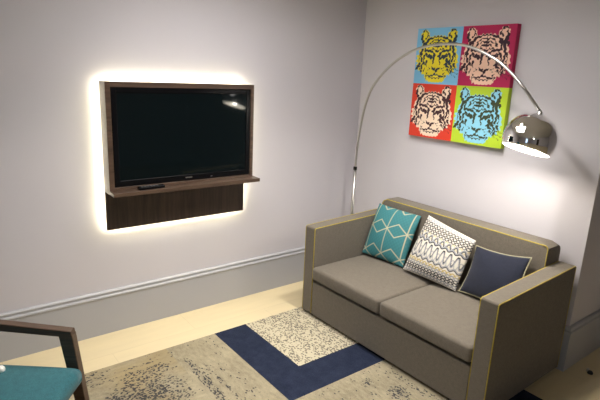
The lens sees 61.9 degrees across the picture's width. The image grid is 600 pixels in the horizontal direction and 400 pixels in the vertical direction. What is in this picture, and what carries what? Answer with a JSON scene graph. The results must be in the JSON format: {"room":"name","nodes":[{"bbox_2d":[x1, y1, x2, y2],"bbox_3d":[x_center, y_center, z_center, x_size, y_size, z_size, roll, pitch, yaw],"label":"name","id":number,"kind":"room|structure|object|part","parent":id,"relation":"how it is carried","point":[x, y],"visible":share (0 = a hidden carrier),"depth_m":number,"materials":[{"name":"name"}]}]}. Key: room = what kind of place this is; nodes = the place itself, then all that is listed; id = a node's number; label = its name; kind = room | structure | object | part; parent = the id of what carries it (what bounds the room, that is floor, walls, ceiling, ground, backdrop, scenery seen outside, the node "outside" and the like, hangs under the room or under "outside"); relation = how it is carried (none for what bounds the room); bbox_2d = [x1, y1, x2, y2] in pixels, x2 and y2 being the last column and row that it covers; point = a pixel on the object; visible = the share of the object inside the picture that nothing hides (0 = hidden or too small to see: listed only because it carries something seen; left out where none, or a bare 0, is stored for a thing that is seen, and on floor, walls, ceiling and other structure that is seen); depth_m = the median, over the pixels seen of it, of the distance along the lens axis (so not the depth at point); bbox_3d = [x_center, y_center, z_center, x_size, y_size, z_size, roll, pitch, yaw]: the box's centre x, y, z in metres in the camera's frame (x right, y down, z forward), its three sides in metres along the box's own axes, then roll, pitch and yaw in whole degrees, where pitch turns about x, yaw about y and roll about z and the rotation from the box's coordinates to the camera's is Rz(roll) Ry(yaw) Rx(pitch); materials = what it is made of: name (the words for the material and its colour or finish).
{"room":"living room","nodes":[
{"label":"living room","id":0,"kind":"room"},
{"bbox_2d":[0,0,366,312],"bbox_3d":[-2.193,-0.200,2.667,6.800,2.600,0.100,-8,18,-37],"label":"wall","id":1,"kind":"structure","parent":0,"point":[302,59],"depth_m":3.46,"materials":[{"name":"paint"}]},
{"bbox_2d":[0,247,304,361],"bbox_3d":[-2.203,0.917,2.900,6.800,0.322,0.029,-8,18,-37],"label":"baseboard","id":2,"kind":"structure","parent":1,"relation":"attached to","point":[91,315],"depth_m":3.71,"materials":[{"name":"paint"}]},
{"bbox_2d":[98,81,259,230],"bbox_3d":[-0.796,-0.317,3.517,1.096,0.982,0.218,-8,18,-37],"label":"panel","id":3,"kind":"object","parent":1,"relation":"attached to","point":[128,206],"depth_m":3.51,"materials":[{"name":"brown wood"}]},
{"bbox_2d":[137,184,164,189],"bbox_3d":[-0.991,-0.087,3.336,0.180,0.020,0.040,-10,19,-40],"label":"remote control","id":4,"kind":"object","parent":3,"relation":"on","point":[147,187],"visible":1,"depth_m":3.32,"materials":[{"name":"black plastic"}]},
{"bbox_3d":[-0.874,0.013,3.656,1.061,0.268,0.019,-8,18,-37],"label":"panel","id":5,"kind":"part","parent":3,"relation":"part of","materials":[{"name":"brown wood"}]},
{"bbox_2d":[110,87,249,187],"bbox_3d":[-0.807,-0.457,3.492,1.014,0.635,0.098,-8,18,-37],"label":"television","id":6,"kind":"object","parent":3,"relation":"attached to","point":[160,135],"visible":0.92,"depth_m":3.42,"materials":[{"name":"black plastic"}]},
{"bbox_2d":[104,176,259,197],"bbox_3d":[-0.799,-0.111,3.562,1.096,0.026,0.198,-8,18,-37],"label":"shelf","id":7,"kind":"object","parent":3,"relation":"attached to","point":[126,191],"depth_m":3.47,"materials":[{"name":"brown wood"}]},
{"bbox_2d":[0,281,599,399],"bbox_3d":[0.069,1.732,0.968,7.900,0.100,6.300,-8,18,-37],"label":"floor","id":8,"kind":"structure","parent":0,"point":[102,351],"depth_m":3.49,"materials":[{"name":"beige wood"}]},
{"bbox_2d":[69,307,542,399],"bbox_3d":[-0.375,1.261,2.513,3.555,0.006,2.105,-8,18,-37],"label":"rug","id":9,"kind":"object","parent":8,"relation":"on","point":[294,354],"visible":0.57,"depth_m":3.19,"materials":[{"name":"beige carpet"}]},
{"bbox_2d":[0,319,89,399],"bbox_3d":[-1.412,0.859,2.128,0.812,0.871,0.620,3,14,0],"label":"armchair","id":10,"kind":"object","parent":9,"relation":"on","point":[17,382],"visible":1,"depth_m":2.30,"materials":[{"name":"brown wood"}]},
{"bbox_3d":[-1.373,0.592,2.357,0.614,0.078,0.044,3,14,0],"label":"arm","id":11,"kind":"part","parent":10,"relation":"part of","materials":[{"name":"brown wood"}]},
{"bbox_3d":[-1.350,0.868,2.130,0.645,0.108,0.524,3,14,0],"label":"seat","id":12,"kind":"part","parent":10,"relation":"part of","materials":[{"name":"teal fabric"}]},
{"bbox_3d":[-1.077,0.926,2.440,0.136,0.615,0.044,3,14,0],"label":"leg","id":13,"kind":"part","parent":10,"relation":"part of","materials":[{"name":"brown wood"}]},
{"bbox_2d":[302,197,575,399],"bbox_3d":[0.877,0.594,3.568,0.906,0.884,1.618,-9,18,-37],"label":"sofa","id":14,"kind":"object","parent":8,"relation":"on","point":[462,346],"visible":0.85,"depth_m":3.20,"materials":[{"name":"grey fabric"}]},
{"bbox_3d":[0.415,0.474,4.153,0.893,0.726,0.112,-9,18,-37],"label":"armrest","id":15,"kind":"part","parent":14,"relation":"part of","materials":[{"name":"fabric"}]},
{"bbox_2d":[313,254,435,313],"bbox_3d":[0.589,0.589,3.793,0.728,0.120,0.693,-9,18,-37],"label":"seat cushion","id":16,"kind":"object","parent":14,"relation":"on","point":[365,281],"depth_m":3.66,"materials":[{"name":"grey fabric"}]},
{"bbox_2d":[362,203,420,266],"bbox_3d":[0.713,0.273,3.986,0.205,0.389,0.436,-8,18,-37],"label":"cushion","id":17,"kind":"object","parent":14,"relation":"on","point":[392,230],"visible":1,"depth_m":3.92,"materials":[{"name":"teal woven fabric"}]},
{"bbox_2d":[380,283,479,361],"bbox_3d":[1.019,0.743,3.267,0.728,0.120,0.693,-9,18,-37],"label":"seat cushion","id":18,"kind":"object","parent":14,"relation":"on","point":[443,318],"depth_m":3.15,"materials":[{"name":"grey fabric"}]},
{"bbox_2d":[403,216,475,290],"bbox_3d":[0.991,0.369,3.589,0.193,0.425,0.478,-8,18,-37],"label":"patterned cushion","id":19,"kind":"object","parent":14,"relation":"on","point":[440,254],"visible":1,"depth_m":3.52,"materials":[{"name":"fabric"}]},
{"bbox_3d":[1.166,0.405,3.750,0.186,0.584,1.392,-9,18,-37],"label":"backrest","id":20,"kind":"part","parent":14,"relation":"part of","materials":[{"name":"fabric"}]},
{"bbox_2d":[459,245,531,298],"bbox_3d":[1.278,0.502,3.285,0.195,0.350,0.446,-8,18,-37],"label":"cushion","id":21,"kind":"object","parent":14,"relation":"on","point":[489,271],"visible":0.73,"depth_m":3.27,"materials":[{"name":"fabric"}]},
{"bbox_3d":[1.345,0.807,3.016,0.893,0.726,0.112,-9,18,-37],"label":"armrest","id":22,"kind":"part","parent":14,"relation":"part of","materials":[{"name":"fabric"}]},
{"bbox_2d":[350,43,558,214],"bbox_3d":[0.903,-0.060,3.679,0.306,2.096,1.824,-7,17,-34],"label":"arc floor lamp","id":23,"kind":"object","parent":8,"relation":"on","point":[535,134],"visible":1,"depth_m":2.89,"materials":[{"name":"silver metal"}]},
{"bbox_3d":[0.930,-0.586,3.542,0.070,1.006,1.550,-8,18,-36],"label":"arc arm","id":24,"kind":"part","parent":23,"relation":"part of","materials":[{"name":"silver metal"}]},
{"bbox_3d":[1.359,-0.381,2.954,0.306,0.262,0.306,-8,18,-37],"label":"lamp shade","id":25,"kind":"part","parent":23,"relation":"part of","materials":[{"name":"silver metal"}]},
{"bbox_2d":[586,368,592,374],"bbox_3d":[1.936,1.144,3.342,0.036,0.023,0.052,7,15,17],"label":"door stop","id":26,"kind":"object","parent":8,"relation":"on","point":[588,370],"visible":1,"depth_m":3.33,"materials":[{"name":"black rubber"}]},
{"bbox_2d":[353,0,599,325],"bbox_3d":[1.185,-0.370,3.925,0.100,2.600,2.213,-8,18,-37],"label":"wall","id":27,"kind":"structure","parent":0,"point":[556,198],"depth_m":3.48,"materials":[{"name":"paint"}]},
{"bbox_2d":[409,23,521,148],"bbox_3d":[1.179,-0.851,3.717,0.043,0.835,0.835,-8,18,-37],"label":"canvas","id":28,"kind":"object","parent":27,"relation":"attached to","point":[460,94],"visible":0.99,"depth_m":3.65,"materials":[{"name":"multicoloured"}]},
{"bbox_3d":[1.045,-0.696,3.926,0.043,0.414,0.414,-8,18,-37],"label":"print panel","id":29,"kind":"part","parent":28,"relation":"part of","materials":[{"name":"fabric"}]},
{"bbox_3d":[1.062,-1.097,3.824,0.043,0.414,0.414,-8,18,-37],"label":"print panel","id":30,"kind":"part","parent":28,"relation":"part of","materials":[{"name":"fabric"}]},
{"bbox_3d":[1.297,-0.605,3.610,0.043,0.414,0.414,-8,18,-37],"label":"print panel","id":31,"kind":"part","parent":28,"relation":"part of","materials":[{"name":"fabric"}]},
{"bbox_3d":[1.314,-1.006,3.508,0.043,0.414,0.414,-8,18,-37],"label":"print panel","id":32,"kind":"part","parent":28,"relation":"part of","materials":[{"name":"fabric"}]},
{"bbox_2d":[556,309,599,371],"bbox_3d":[1.559,0.690,4.448,1.129,0.322,2.142,-8,18,-37],"label":"baseboard","id":33,"kind":"structure","parent":27,"relation":"attached to","point":[580,339],"depth_m":3.40,"materials":[{"name":"paint"}]},
{"bbox_2d":[577,208,599,321],"bbox_3d":[2.303,-0.205,3.478,1.100,2.600,0.100,-8,18,-37],"label":"wall","id":34,"kind":"structure","parent":0,"point":[590,300],"depth_m":3.35,"materials":[{"name":"paint"}]}
]}

